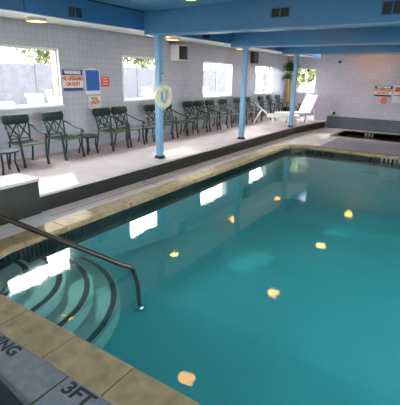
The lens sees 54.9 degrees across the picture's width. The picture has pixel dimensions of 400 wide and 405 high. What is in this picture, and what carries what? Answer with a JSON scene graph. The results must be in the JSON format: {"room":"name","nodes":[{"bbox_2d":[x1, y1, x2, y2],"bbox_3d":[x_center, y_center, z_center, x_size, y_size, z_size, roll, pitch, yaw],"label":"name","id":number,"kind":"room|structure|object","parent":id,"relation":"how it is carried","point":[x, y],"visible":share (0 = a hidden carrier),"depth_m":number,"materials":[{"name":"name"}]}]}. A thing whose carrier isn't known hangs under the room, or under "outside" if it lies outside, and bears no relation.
{"room":"indoor swimming pool","nodes":[
{"label":"indoor swimming pool","id":0,"kind":"room"},
{"bbox_2d":[67,5,82,18],"bbox_3d":[-1.634,-2.488,5.042,0.016,0.139,0.244,13,22,31],"label":"air vent","id":1,"kind":"object","parent":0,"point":[72,11],"visible":1,"depth_m":5.03,"materials":[{"name":"metal"}]},
{"bbox_2d":[69,7,74,16],"bbox_3d":[-1.666,-2.474,4.999,0.012,0.115,0.098,13,22,31],"label":"grille","id":2,"kind":"object","parent":1,"relation":"attached to","point":[71,9],"depth_m":5.00,"materials":[{"name":"brown metal"}]},
{"bbox_2d":[76,8,81,17],"bbox_3d":[-1.606,-2.502,5.087,0.012,0.115,0.098,13,22,31],"label":"grille","id":3,"kind":"object","parent":1,"relation":"attached to","point":[78,10],"depth_m":5.09,"materials":[{"name":"brown metal"}]},
{"bbox_2d":[0,17,287,161],"bbox_3d":[-1.741,-2.448,7.962,0.100,3.000,18.840,13,22,31],"label":"wall","id":4,"kind":"structure","parent":0,"point":[79,48],"depth_m":7.79,"materials":[{"name":"grey tile"}]},
{"bbox_2d":[0,44,64,109],"bbox_3d":[-2.874,-1.972,6.389,0.225,1.525,1.790,13,22,31],"label":"window","id":5,"kind":"structure","parent":4,"relation":"in","point":[57,103],"depth_m":6.70,"materials":[{"name":"white paint"}]},
{"bbox_2d":[61,69,83,90],"bbox_3d":[-2.314,-2.224,7.016,0.013,0.370,0.452,13,22,31],"label":"warning sign","id":6,"kind":"object","parent":4,"relation":"attached to","point":[72,80],"visible":1,"depth_m":7.00,"materials":[{"name":"white plastic"}]},
{"bbox_2d":[84,68,100,93],"bbox_3d":[-2.058,-2.327,7.389,0.012,0.480,0.360,13,22,31],"label":"poster","id":7,"kind":"object","parent":4,"relation":"attached to","point":[92,76],"visible":1,"depth_m":7.38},
{"bbox_2d":[88,96,100,108],"bbox_3d":[-2.054,-1.958,7.529,0.013,0.230,0.300,13,22,31],"label":"sign","id":8,"kind":"object","parent":4,"relation":"attached to","point":[94,101],"visible":1,"depth_m":7.52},
{"bbox_2d":[101,77,109,86],"bbox_3d":[-1.882,-2.398,7.654,0.009,0.185,0.210,13,22,31],"label":"notice","id":9,"kind":"object","parent":4,"relation":"attached to","point":[104,80],"visible":1,"depth_m":7.65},
{"bbox_2d":[121,55,154,101],"bbox_3d":[-1.284,-2.740,8.545,0.105,0.924,1.320,13,22,31],"label":"window","id":10,"kind":"structure","parent":4,"relation":"in","point":[122,56],"depth_m":8.24,"materials":[{"name":"white paint"}]},
{"bbox_2d":[170,45,186,60],"bbox_3d":[-0.506,-3.560,9.166,0.285,0.340,0.360,13,22,31],"label":"wall speaker","id":11,"kind":"object","parent":4,"relation":"attached to","point":[177,52],"visible":1,"depth_m":9.04,"materials":[{"name":"white paint"}]},
{"bbox_2d":[179,45,186,59],"bbox_3d":[-0.394,-3.535,9.096,0.015,0.300,0.320,13,22,31],"label":"grille","id":12,"kind":"object","parent":11,"relation":"attached to","point":[182,48],"depth_m":9.08,"materials":[{"name":"black plastic"}]},
{"bbox_2d":[202,61,232,97],"bbox_3d":[0.523,-3.495,11.285,0.225,1.520,1.930,13,22,31],"label":"window","id":13,"kind":"structure","parent":4,"relation":"in","point":[228,69],"depth_m":11.67,"materials":[{"name":"white paint"}]},
{"bbox_2d":[251,52,258,63],"bbox_3d":[1.782,-4.723,12.568,0.125,0.350,0.400,13,22,31],"label":"wall speaker","id":14,"kind":"object","parent":4,"relation":"attached to","point":[254,55],"visible":1,"depth_m":12.46,"materials":[{"name":"black plastic"}]},
{"bbox_2d":[253,52,258,62],"bbox_3d":[1.828,-4.712,12.539,0.015,0.310,0.360,13,22,31],"label":"grille","id":15,"kind":"object","parent":14,"relation":"attached to","point":[255,54],"depth_m":12.51,"materials":[{"name":"black plastic"}]},
{"bbox_2d":[254,65,273,94],"bbox_3d":[2.233,-4.324,13.609,0.105,0.954,1.490,13,22,31],"label":"window","id":16,"kind":"structure","parent":4,"relation":"in","point":[261,92],"depth_m":13.72,"materials":[{"name":"white paint"}]},
{"bbox_2d":[0,9,318,57],"bbox_3d":[-1.045,-3.205,7.262,1.500,0.155,18.400,13,22,31],"label":"ceiling","id":17,"kind":"structure","parent":0,"point":[3,13],"depth_m":6.47,"materials":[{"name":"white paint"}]},
{"bbox_2d":[26,17,46,22],"bbox_3d":[-2.275,-2.541,5.358,0.270,0.050,0.270,13,22,31],"label":"ceiling lamp","id":18,"kind":"object","parent":17,"relation":"attached to","point":[28,19],"visible":0.94,"depth_m":5.27,"materials":[{"name":"white paint"}]},
{"bbox_2d":[166,37,179,40],"bbox_3d":[-0.551,-3.329,7.836,0.270,0.050,0.270,13,22,31],"label":"ceiling lamp","id":19,"kind":"object","parent":17,"relation":"attached to","point":[167,38],"visible":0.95,"depth_m":7.74,"materials":[{"name":"white paint"}]},
{"bbox_2d":[0,115,325,196],"bbox_3d":[-0.770,-1.095,7.741,2.260,0.030,18.400,13,22,31],"label":"floor","id":20,"kind":"structure","parent":0,"point":[60,175],"depth_m":6.86,"materials":[{"name":"concrete"}]},
{"bbox_2d":[0,148,19,174],"bbox_3d":[-2.799,-0.590,5.537,0.411,0.329,0.411,13,22,31],"label":"side table","id":21,"kind":"object","parent":20,"relation":"on","point":[3,151],"visible":1,"depth_m":5.48,"materials":[{"name":"green plastic"}]},
{"bbox_2d":[1,113,49,168],"bbox_3d":[-2.718,-0.972,6.015,0.543,0.761,0.490,14,22,34],"label":"patio chair","id":22,"kind":"object","parent":20,"relation":"on","point":[17,119],"visible":1,"depth_m":6.02,"materials":[{"name":"green metal"}]},
{"bbox_2d":[41,111,85,160],"bbox_3d":[-2.325,-1.145,6.559,0.543,0.761,0.490,12,21,29],"label":"patio chair","id":23,"kind":"object","parent":20,"relation":"on","point":[52,116],"visible":0.98,"depth_m":6.54,"materials":[{"name":"green metal"}]},
{"bbox_2d":[76,134,98,154],"bbox_3d":[-2.032,-1.054,6.983,0.411,0.329,0.411,13,22,31],"label":"side table","id":24,"kind":"object","parent":20,"relation":"on","point":[87,136],"visible":0.81,"depth_m":6.93,"materials":[{"name":"green metal"}]},
{"bbox_2d":[92,107,128,150],"bbox_3d":[-1.715,-1.417,7.415,0.543,0.761,0.490,13,22,31],"label":"patio chair","id":25,"kind":"object","parent":20,"relation":"on","point":[96,112],"visible":0.98,"depth_m":7.41,"materials":[{"name":"green metal"}]},
{"bbox_2d":[111,106,145,146],"bbox_3d":[-1.459,-1.548,7.825,0.543,0.761,0.490,12,21,30],"label":"patio chair","id":26,"kind":"object","parent":20,"relation":"on","point":[120,110],"visible":0.94,"depth_m":7.83,"materials":[{"name":"green metal"}]},
{"bbox_2d":[137,126,154,142],"bbox_3d":[-1.153,-1.456,8.246,0.411,0.329,0.411,13,22,31],"label":"side table","id":27,"kind":"object","parent":20,"relation":"on","point":[145,127],"visible":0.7,"depth_m":8.21,"materials":[{"name":"green metal"}]},
{"bbox_2d":[151,35,165,158],"bbox_3d":[-0.684,-1.718,6.439,0.160,1.975,0.160,13,22,31],"label":"support post","id":28,"kind":"object","parent":20,"relation":"on","point":[158,41],"visible":0.92,"depth_m":6.40,"materials":[{"name":"blue metal"}]},
{"bbox_2d":[154,73,171,109],"bbox_3d":[-0.596,-1.827,6.343,0.105,0.592,0.444,13,22,31],"label":"life ring","id":29,"kind":"object","parent":28,"relation":"hanging from","point":[160,88],"visible":1,"depth_m":6.31,"materials":[{"name":"white plastic"}]},
{"bbox_2d":[143,104,173,138],"bbox_3d":[-0.918,-1.788,8.582,0.543,0.761,0.490,14,22,33],"label":"patio chair","id":30,"kind":"object","parent":20,"relation":"on","point":[147,107],"visible":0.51,"depth_m":8.58,"materials":[{"name":"green metal"}]},
{"bbox_2d":[163,103,187,138],"bbox_3d":[-0.611,-1.922,9.004,0.543,0.761,0.490,12,21,29],"label":"patio chair","id":31,"kind":"object","parent":20,"relation":"on","point":[175,121],"visible":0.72,"depth_m":9.02,"materials":[{"name":"green metal"}]},
{"bbox_2d":[40,122,325,211],"bbox_3d":[-0.565,-0.556,6.637,0.552,0.290,16.600,13,22,31],"label":"trim","id":32,"kind":"structure","parent":20,"relation":"attached to","point":[51,201],"depth_m":6.24,"materials":[{"name":"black tile"}]},
{"bbox_2d":[180,120,194,134],"bbox_3d":[-0.319,-1.826,9.411,0.411,0.329,0.411,13,22,31],"label":"side table","id":33,"kind":"object","parent":20,"relation":"on","point":[188,121],"visible":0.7,"depth_m":9.38,"materials":[{"name":"green metal"}]},
{"bbox_2d":[182,101,207,133],"bbox_3d":[-0.121,-2.159,9.748,0.543,0.761,0.490,14,22,34],"label":"patio chair","id":34,"kind":"object","parent":20,"relation":"on","point":[185,104],"visible":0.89,"depth_m":9.75,"materials":[{"name":"green metal"}]},
{"bbox_2d":[194,100,218,131],"bbox_3d":[0.164,-2.283,10.138,0.543,0.761,0.490,12,21,30],"label":"patio chair","id":35,"kind":"object","parent":20,"relation":"on","point":[197,103],"visible":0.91,"depth_m":10.15,"materials":[{"name":"green metal"}]},
{"bbox_2d":[205,99,228,129],"bbox_3d":[0.451,-2.407,10.529,0.543,0.761,0.490,12,21,30],"label":"patio chair","id":36,"kind":"object","parent":20,"relation":"on","point":[207,102],"visible":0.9,"depth_m":10.56,"materials":[{"name":"green metal"}]},
{"bbox_2d":[218,98,239,126],"bbox_3d":[0.829,-2.593,11.114,0.543,0.761,0.490,14,22,34],"label":"patio chair","id":37,"kind":"object","parent":20,"relation":"on","point":[223,101],"visible":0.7,"depth_m":11.12,"materials":[{"name":"green metal"}]},
{"bbox_2d":[237,47,249,139],"bbox_3d":[0.971,-2.412,8.630,0.160,1.975,0.160,13,22,31],"label":"support post","id":38,"kind":"object","parent":20,"relation":"on","point":[245,49],"visible":1,"depth_m":8.58,"materials":[{"name":"blue metal"}]},
{"bbox_2d":[233,97,253,123],"bbox_3d":[1.313,-2.808,11.790,0.543,0.761,0.490,12,21,30],"label":"patio chair","id":39,"kind":"object","parent":20,"relation":"on","point":[235,100],"visible":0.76,"depth_m":11.77,"materials":[{"name":"green metal"}]},
{"bbox_2d":[245,97,262,122],"bbox_3d":[1.683,-2.970,12.300,0.543,0.761,0.490,13,22,31],"label":"patio chair","id":40,"kind":"object","parent":20,"relation":"on","point":[248,99],"visible":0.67,"depth_m":12.33,"materials":[{"name":"green metal"}]},
{"bbox_2d":[257,95,275,119],"bbox_3d":[2.270,-3.252,13.186,0.543,0.761,0.490,11,21,27],"label":"patio chair","id":41,"kind":"object","parent":20,"relation":"on","point":[259,98],"visible":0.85,"depth_m":13.16,"materials":[{"name":"green metal"}]},
{"bbox_2d":[266,95,282,116],"bbox_3d":[2.650,-3.419,13.711,0.543,0.761,0.490,10,21,26],"label":"patio chair","id":42,"kind":"object","parent":20,"relation":"on","point":[268,97],"visible":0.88,"depth_m":13.67,"materials":[{"name":"green metal"}]},
{"bbox_2d":[252,102,300,126],"bbox_3d":[2.301,-2.666,11.622,1.388,0.640,0.670,4,19,9],"label":"lounge chair","id":43,"kind":"object","parent":20,"relation":"on","point":[270,115],"visible":0.96,"depth_m":11.38,"materials":[{"name":"white plastic"}]},
{"bbox_2d":[275,94,289,111],"bbox_3d":[3.064,-3.601,14.286,0.543,0.761,0.490,12,21,29],"label":"patio chair","id":44,"kind":"object","parent":20,"relation":"on","point":[277,97],"visible":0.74,"depth_m":14.25,"materials":[{"name":"green metal"}]},
{"bbox_2d":[279,61,301,110],"bbox_3d":[3.382,-4.306,14.455,0.882,1.991,0.811,13,22,31],"label":"potted plant","id":45,"kind":"object","parent":20,"relation":"on","point":[290,65],"visible":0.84,"depth_m":14.35,"materials":[{"name":"green plant"}]},
{"bbox_2d":[287,54,299,126],"bbox_3d":[2.659,-3.143,10.936,0.160,1.975,0.160,13,22,31],"label":"support post","id":46,"kind":"object","parent":20,"relation":"on","point":[296,59],"visible":1,"depth_m":10.88,"materials":[{"name":"blue metal"}]},
{"bbox_2d":[274,94,317,122],"bbox_3d":[3.123,-3.052,12.465,1.238,0.866,0.670,-6,20,-20],"label":"lounge chair","id":47,"kind":"object","parent":20,"relation":"on","point":[305,109],"visible":0.77,"depth_m":12.47,"materials":[{"name":"white plastic"}]},
{"bbox_2d":[294,102,302,115],"bbox_3d":[3.813,-3.533,14.533,0.630,0.491,0.723,13,22,31],"label":"patio chair","id":48,"kind":"object","parent":20,"relation":"on","point":[299,106],"visible":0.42,"depth_m":14.52,"materials":[{"name":"green metal"}]},
{"bbox_2d":[95,0,261,10],"bbox_3d":[2.454,-2.315,3.978,8.120,0.120,17.000,13,22,31],"label":"ceiling","id":49,"kind":"structure","parent":0,"point":[144,5],"depth_m":5.35,"materials":[{"name":"blue paint"}]},
{"bbox_2d":[144,0,399,35],"bbox_3d":[2.430,-2.120,4.145,7.860,0.355,0.200,13,22,31],"label":"ceiling beam","id":50,"kind":"structure","parent":49,"relation":"attached to","point":[253,16],"depth_m":5.05,"materials":[{"name":"blue paint"}]},
{"bbox_2d":[270,6,290,18],"bbox_3d":[1.023,-2.423,4.916,0.274,0.124,0.016,13,22,31],"label":"air vent","id":51,"kind":"object","parent":50,"relation":"attached to","point":[277,12],"visible":1,"depth_m":4.91,"materials":[{"name":"metal"}]},
{"bbox_2d":[271,8,279,16],"bbox_3d":[0.972,-2.436,4.950,0.113,0.100,0.012,13,22,31],"label":"grille","id":52,"kind":"object","parent":51,"relation":"attached to","point":[275,12],"depth_m":4.94,"materials":[{"name":"brown metal"}]},
{"bbox_2d":[280,8,288,16],"bbox_3d":[1.076,-2.412,4.885,0.113,0.100,0.012,13,22,31],"label":"grille","id":53,"kind":"object","parent":51,"relation":"attached to","point":[284,12],"depth_m":4.88,"materials":[{"name":"brown metal"}]},
{"bbox_2d":[380,0,399,15],"bbox_3d":[2.122,-2.145,4.240,0.244,0.154,0.016,13,22,31],"label":"air vent","id":54,"kind":"object","parent":50,"relation":"attached to","point":[388,7],"visible":1,"depth_m":4.25,"materials":[{"name":"metal"}]},
{"bbox_2d":[382,1,392,14],"bbox_3d":[2.078,-2.156,4.270,0.098,0.130,0.012,13,22,31],"label":"grille","id":55,"kind":"object","parent":54,"relation":"attached to","point":[387,6],"depth_m":4.26,"materials":[{"name":"brown metal"}]},
{"bbox_2d":[392,1,399,13],"bbox_3d":[2.169,-2.135,4.213,0.098,0.130,0.012,13,22,31],"label":"grille","id":56,"kind":"object","parent":54,"relation":"attached to","point":[395,4],"depth_m":4.22,"materials":[{"name":"brown metal"}]},
{"bbox_2d":[231,26,399,47],"bbox_3d":[3.993,-2.835,6.393,7.860,0.355,0.200,13,22,31],"label":"ceiling beam","id":57,"kind":"structure","parent":49,"relation":"attached to","point":[381,35],"depth_m":7.37,"materials":[{"name":"blue paint"}]},
{"bbox_2d":[282,44,399,54],"bbox_3d":[5.623,-3.580,8.736,7.860,0.355,0.200,13,22,31],"label":"ceiling beam","id":58,"kind":"structure","parent":49,"relation":"attached to","point":[354,49],"depth_m":9.88,"materials":[{"name":"blue paint"}]},
{"bbox_2d":[0,149,399,404],"bbox_3d":[2.245,0.732,5.293,5.280,1.309,7.920,13,22,31],"label":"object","id":59,"kind":"object","parent":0,"point":[273,279],"visible":0.72,"depth_m":4.48,"materials":[{"name":"liquid"}]},
{"bbox_2d":[0,214,144,311],"bbox_3d":[-1.429,0.448,3.265,1.906,1.408,0.110,-5,19,-18],"label":"pool handrail","id":60,"kind":"object","parent":59,"relation":"attached to","point":[138,307],"visible":1,"depth_m":3.36,"materials":[{"name":"metal"}]},
{"bbox_2d":[73,256,119,348],"bbox_3d":[-1.196,1.109,3.707,1.313,0.393,1.383,13,22,31],"label":"step","id":61,"kind":"structure","parent":59,"relation":"in","point":[101,321],"depth_m":3.54,"materials":[{"name":"paint"}]},
{"bbox_2d":[45,256,93,332],"bbox_3d":[-1.364,1.069,3.657,1.068,0.493,1.138,13,22,31],"label":"step","id":62,"kind":"structure","parent":61,"relation":"on","point":[77,301],"depth_m":3.52,"materials":[{"name":"paint"}]},
{"bbox_2d":[16,256,66,317],"bbox_3d":[-1.533,1.032,3.609,0.823,0.588,0.893,13,22,31],"label":"step","id":63,"kind":"structure","parent":62,"relation":"on","point":[48,289],"depth_m":3.48,"materials":[{"name":"paint"}]},
{"bbox_2d":[0,260,33,301],"bbox_3d":[-1.706,1.010,3.544,0.350,0.663,0.841,-1,18,-6],"label":"step","id":64,"kind":"structure","parent":63,"relation":"on","point":[16,279],"depth_m":3.46,"materials":[{"name":"paint"}]},
{"bbox_2d":[0,144,399,404],"bbox_3d":[2.258,0.091,5.080,5.750,0.072,8.390,13,22,31],"label":"pool coping","id":65,"kind":"object","parent":59,"relation":"on","point":[116,381],"visible":0.95,"depth_m":2.47,"materials":[{"name":"beige stone"}]},
{"bbox_2d":[0,127,399,404],"bbox_3d":[2.527,0.246,4.741,7.420,0.122,16.600,13,22,31],"label":"floor","id":66,"kind":"structure","parent":0,"point":[317,137],"depth_m":4.50,"materials":[{"name":"concrete"}]},
{"bbox_2d":[0,336,21,355],"bbox_3d":[-1.362,0.851,2.489,0.613,0.001,0.088,13,22,31],"label":"no diving lettering","id":67,"kind":"object","parent":66,"relation":"on","point":[5,342],"visible":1,"depth_m":2.37,"materials":[{"name":"black paint"}]},
{"bbox_2d":[0,380,23,404],"bbox_3d":[-1.377,1.058,1.835,1.400,0.017,0.860,13,22,31],"label":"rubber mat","id":68,"kind":"object","parent":66,"relation":"on","point":[7,397],"visible":1,"depth_m":1.99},
{"bbox_2d":[0,173,41,225],"bbox_3d":[-3.676,0.639,2.389,0.435,0.480,5.810,13,22,31],"label":"raised ledge","id":69,"kind":"object","parent":66,"relation":"on","point":[19,193],"visible":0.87,"depth_m":4.39,"materials":[{"name":"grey tile"}]},
{"bbox_2d":[29,376,68,404],"bbox_3d":[-1.289,1.659,0.078,4.512,0.012,4.261,13,22,31],"label":"trim","id":70,"kind":"structure","parent":66,"relation":"on","point":[61,381],"depth_m":2.05,"materials":[{"name":"tile"}]},
{"bbox_2d":[60,381,98,404],"bbox_3d":[-0.641,1.014,2.040,0.206,0.001,0.088,13,22,31],"label":"depth lettering","id":71,"kind":"object","parent":66,"relation":"on","point":[91,395],"visible":1,"depth_m":2.05,"materials":[{"name":"black paint"}]},
{"bbox_2d":[52,128,319,215],"bbox_3d":[1.104,-1.151,8.686,0.360,0.011,10.400,13,22,31],"label":"trim","id":72,"kind":"structure","parent":66,"relation":"on","point":[319,128],"depth_m":6.06,"materials":[{"name":"metal"}]},
{"bbox_2d":[337,131,399,138],"bbox_3d":[5.724,-1.435,10.921,3.550,0.700,1.600,13,22,31],"label":"basin","id":73,"kind":"object","parent":66,"relation":"in","point":[352,132],"visible":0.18,"depth_m":11.91,"materials":[{"name":"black tile"}]},
{"bbox_2d":[329,130,399,142],"bbox_3d":[5.729,-1.749,10.817,3.750,0.062,1.800,13,22,31],"label":"coping","id":74,"kind":"object","parent":73,"relation":"on","point":[342,131],"visible":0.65,"depth_m":11.63,"materials":[{"name":"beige stone"}]},
{"bbox_2d":[343,134,399,141],"bbox_3d":[5.729,-1.662,10.846,3.553,0.001,1.603,13,22,31],"label":"water","id":75,"kind":"object","parent":73,"relation":"in","point":[345,135],"visible":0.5,"depth_m":11.69,"materials":[{"name":"black liquid"}]},
{"bbox_2d":[284,56,320,114],"bbox_3d":[4.184,-4.625,14.881,2.240,3.000,0.200,13,22,31],"label":"wall","id":76,"kind":"structure","parent":0,"point":[305,62],"depth_m":14.75,"materials":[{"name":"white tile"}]},
{"bbox_2d":[0,0,320,57],"bbox_3d":[-0.402,-3.114,6.844,0.080,0.280,18.400,13,22,31],"label":"trim","id":77,"kind":"structure","parent":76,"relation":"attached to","point":[96,12],"depth_m":5.33,"materials":[{"name":"blue paint"}]},
{"bbox_2d":[202,34,209,39],"bbox_3d":[0.117,-3.288,7.560,0.016,0.154,0.284,13,22,31],"label":"air vent","id":78,"kind":"object","parent":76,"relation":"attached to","point":[204,36],"visible":0.6,"depth_m":7.57,"materials":[{"name":"black metal"}]},
{"bbox_2d":[296,68,316,93],"bbox_3d":[4.068,-4.691,14.865,0.860,0.950,0.140,13,22,31],"label":"window","id":79,"kind":"structure","parent":76,"relation":"in","point":[304,92],"depth_m":14.86,"materials":[{"name":"white paint"}]},
{"bbox_2d":[315,54,399,126],"bbox_3d":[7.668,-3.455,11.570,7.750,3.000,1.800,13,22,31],"label":"wall","id":80,"kind":"structure","parent":0,"point":[346,88],"depth_m":12.23,"materials":[{"name":"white tile"}]},
{"bbox_2d":[326,116,399,133],"bbox_3d":[7.238,-2.051,11.171,7.120,0.410,0.020,13,22,31],"label":"baseboard","id":81,"kind":"structure","parent":80,"relation":"attached to","point":[363,124],"depth_m":12.38,"materials":[{"name":"tile"}]},
{"bbox_2d":[374,86,392,96],"bbox_3d":[5.636,-3.426,11.852,0.503,0.310,0.013,13,22,31],"label":"warning sign","id":82,"kind":"object","parent":80,"relation":"attached to","point":[386,91],"visible":1,"depth_m":11.84,"materials":[{"name":"white plastic"}]},
{"bbox_2d":[380,97,386,103],"bbox_3d":[5.681,-3.150,11.911,0.190,0.190,0.014,13,22,31],"label":"disc","id":83,"kind":"object","parent":80,"relation":"attached to","point":[383,100],"visible":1,"depth_m":11.91,"materials":[{"name":"orange plastic"}]},
{"bbox_2d":[392,85,399,102],"bbox_3d":[6.093,-3.252,11.592,0.520,0.500,0.010,13,22,31],"label":"sign","id":84,"kind":"object","parent":80,"relation":"attached to","point":[396,93],"visible":1,"depth_m":11.68,"materials":[{"name":"white paint"}]},
{"label":"outside","id":85,"kind":"structure","parent":0,"visible":0},
{"bbox_2d":[203,86,313,95],"bbox_3d":[-20.770,-10.684,36.231,63.700,0.120,100.000,13,22,31],"label":"ground","id":86,"kind":"structure","parent":85,"point":[300,87],"depth_m":55.22,"materials":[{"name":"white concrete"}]},
{"bbox_2d":[14,48,50,64],"bbox_3d":[-8.685,-9.575,23.136,5.638,6.516,5.764,13,22,31],"label":"tree","id":87,"kind":"object","parent":86,"relation":"on","point":[42,55],"visible":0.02,"depth_m":22.52,"materials":[{"name":"green plant"}]},
{"bbox_2d":[0,62,269,105],"bbox_3d":[-1.332,-8.812,28.340,0.100,2.050,48.100,13,22,31],"label":"fence","id":88,"kind":"object","parent":86,"relation":"on","point":[17,80],"visible":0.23,"depth_m":19.21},
{"bbox_2d":[123,58,153,67],"bbox_3d":[-4.336,-11.418,28.337,6.037,6.902,6.148,13,22,31],"label":"tree","id":89,"kind":"object","parent":86,"relation":"on","point":[143,63],"visible":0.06,"depth_m":28.49,"materials":[{"name":"green plant"}]},
{"bbox_2d":[266,67,315,91],"bbox_3d":[5.012,-7.023,20.083,3.474,4.138,3.461,13,22,31],"label":"tree","id":90,"kind":"object","parent":86,"relation":"on","point":[311,73],"visible":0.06,"depth_m":19.48,"materials":[{"name":"green plant"}]},
{"bbox_3d":[-2.450,-4.695,19.096,8.700,0.020,70.000,13,22,31],"label":"path","id":91,"kind":"object","parent":86,"relation":"on","visible":0},
{"bbox_2d":[0,102,14,105],"bbox_3d":[-5.874,-2.426,10.869,1.280,0.733,1.280,13,22,31],"label":"garden table","id":92,"kind":"object","parent":91,"relation":"on","point":[1,103],"visible":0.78,"depth_m":10.76,"materials":[{"name":"white plastic"}]},
{"bbox_2d":[25,94,43,104],"bbox_3d":[-4.790,-2.741,11.488,0.523,0.983,0.585,0,18,-3],"label":"garden chair","id":93,"kind":"object","parent":91,"relation":"on","point":[29,96],"visible":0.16,"depth_m":11.12,"materials":[{"name":"white plastic"}]},
{"bbox_2d":[45,90,53,102],"bbox_3d":[-5.085,-3.492,13.731,0.585,0.983,0.523,1,18,-1],"label":"garden chair","id":94,"kind":"object","parent":91,"relation":"on","point":[48,92],"visible":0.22,"depth_m":13.59,"materials":[{"name":"white plastic"}]},
{"bbox_2d":[142,87,149,97],"bbox_3d":[-2.345,-4.920,18.196,0.585,0.983,0.523,13,22,31],"label":"garden chair","id":95,"kind":"object","parent":91,"relation":"on","point":[145,89],"visible":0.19,"depth_m":18.17,"materials":[{"name":"white plastic"}]},
{"bbox_2d":[203,87,208,95],"bbox_3d":[0.505,-5.709,20.747,0.585,0.983,0.523,13,22,31],"label":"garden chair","id":96,"kind":"object","parent":91,"relation":"on","point":[205,89],"visible":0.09,"depth_m":20.73,"materials":[{"name":"white plastic"}]},
{"bbox_2d":[203,92,224,95],"bbox_3d":[0.648,-5.179,19.557,1.280,0.733,1.280,13,22,31],"label":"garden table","id":97,"kind":"object","parent":91,"relation":"on","point":[205,93],"visible":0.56,"depth_m":19.11,"materials":[{"name":"white plastic"}]},
{"bbox_2d":[204,63,226,94],"bbox_3d":[0.988,-7.034,22.508,2.772,2.400,2.772,-11,22,-32],"label":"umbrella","id":98,"kind":"object","parent":91,"relation":"on","point":[206,65],"visible":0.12,"depth_m":21.18,"materials":[{"name":"white fabric"}]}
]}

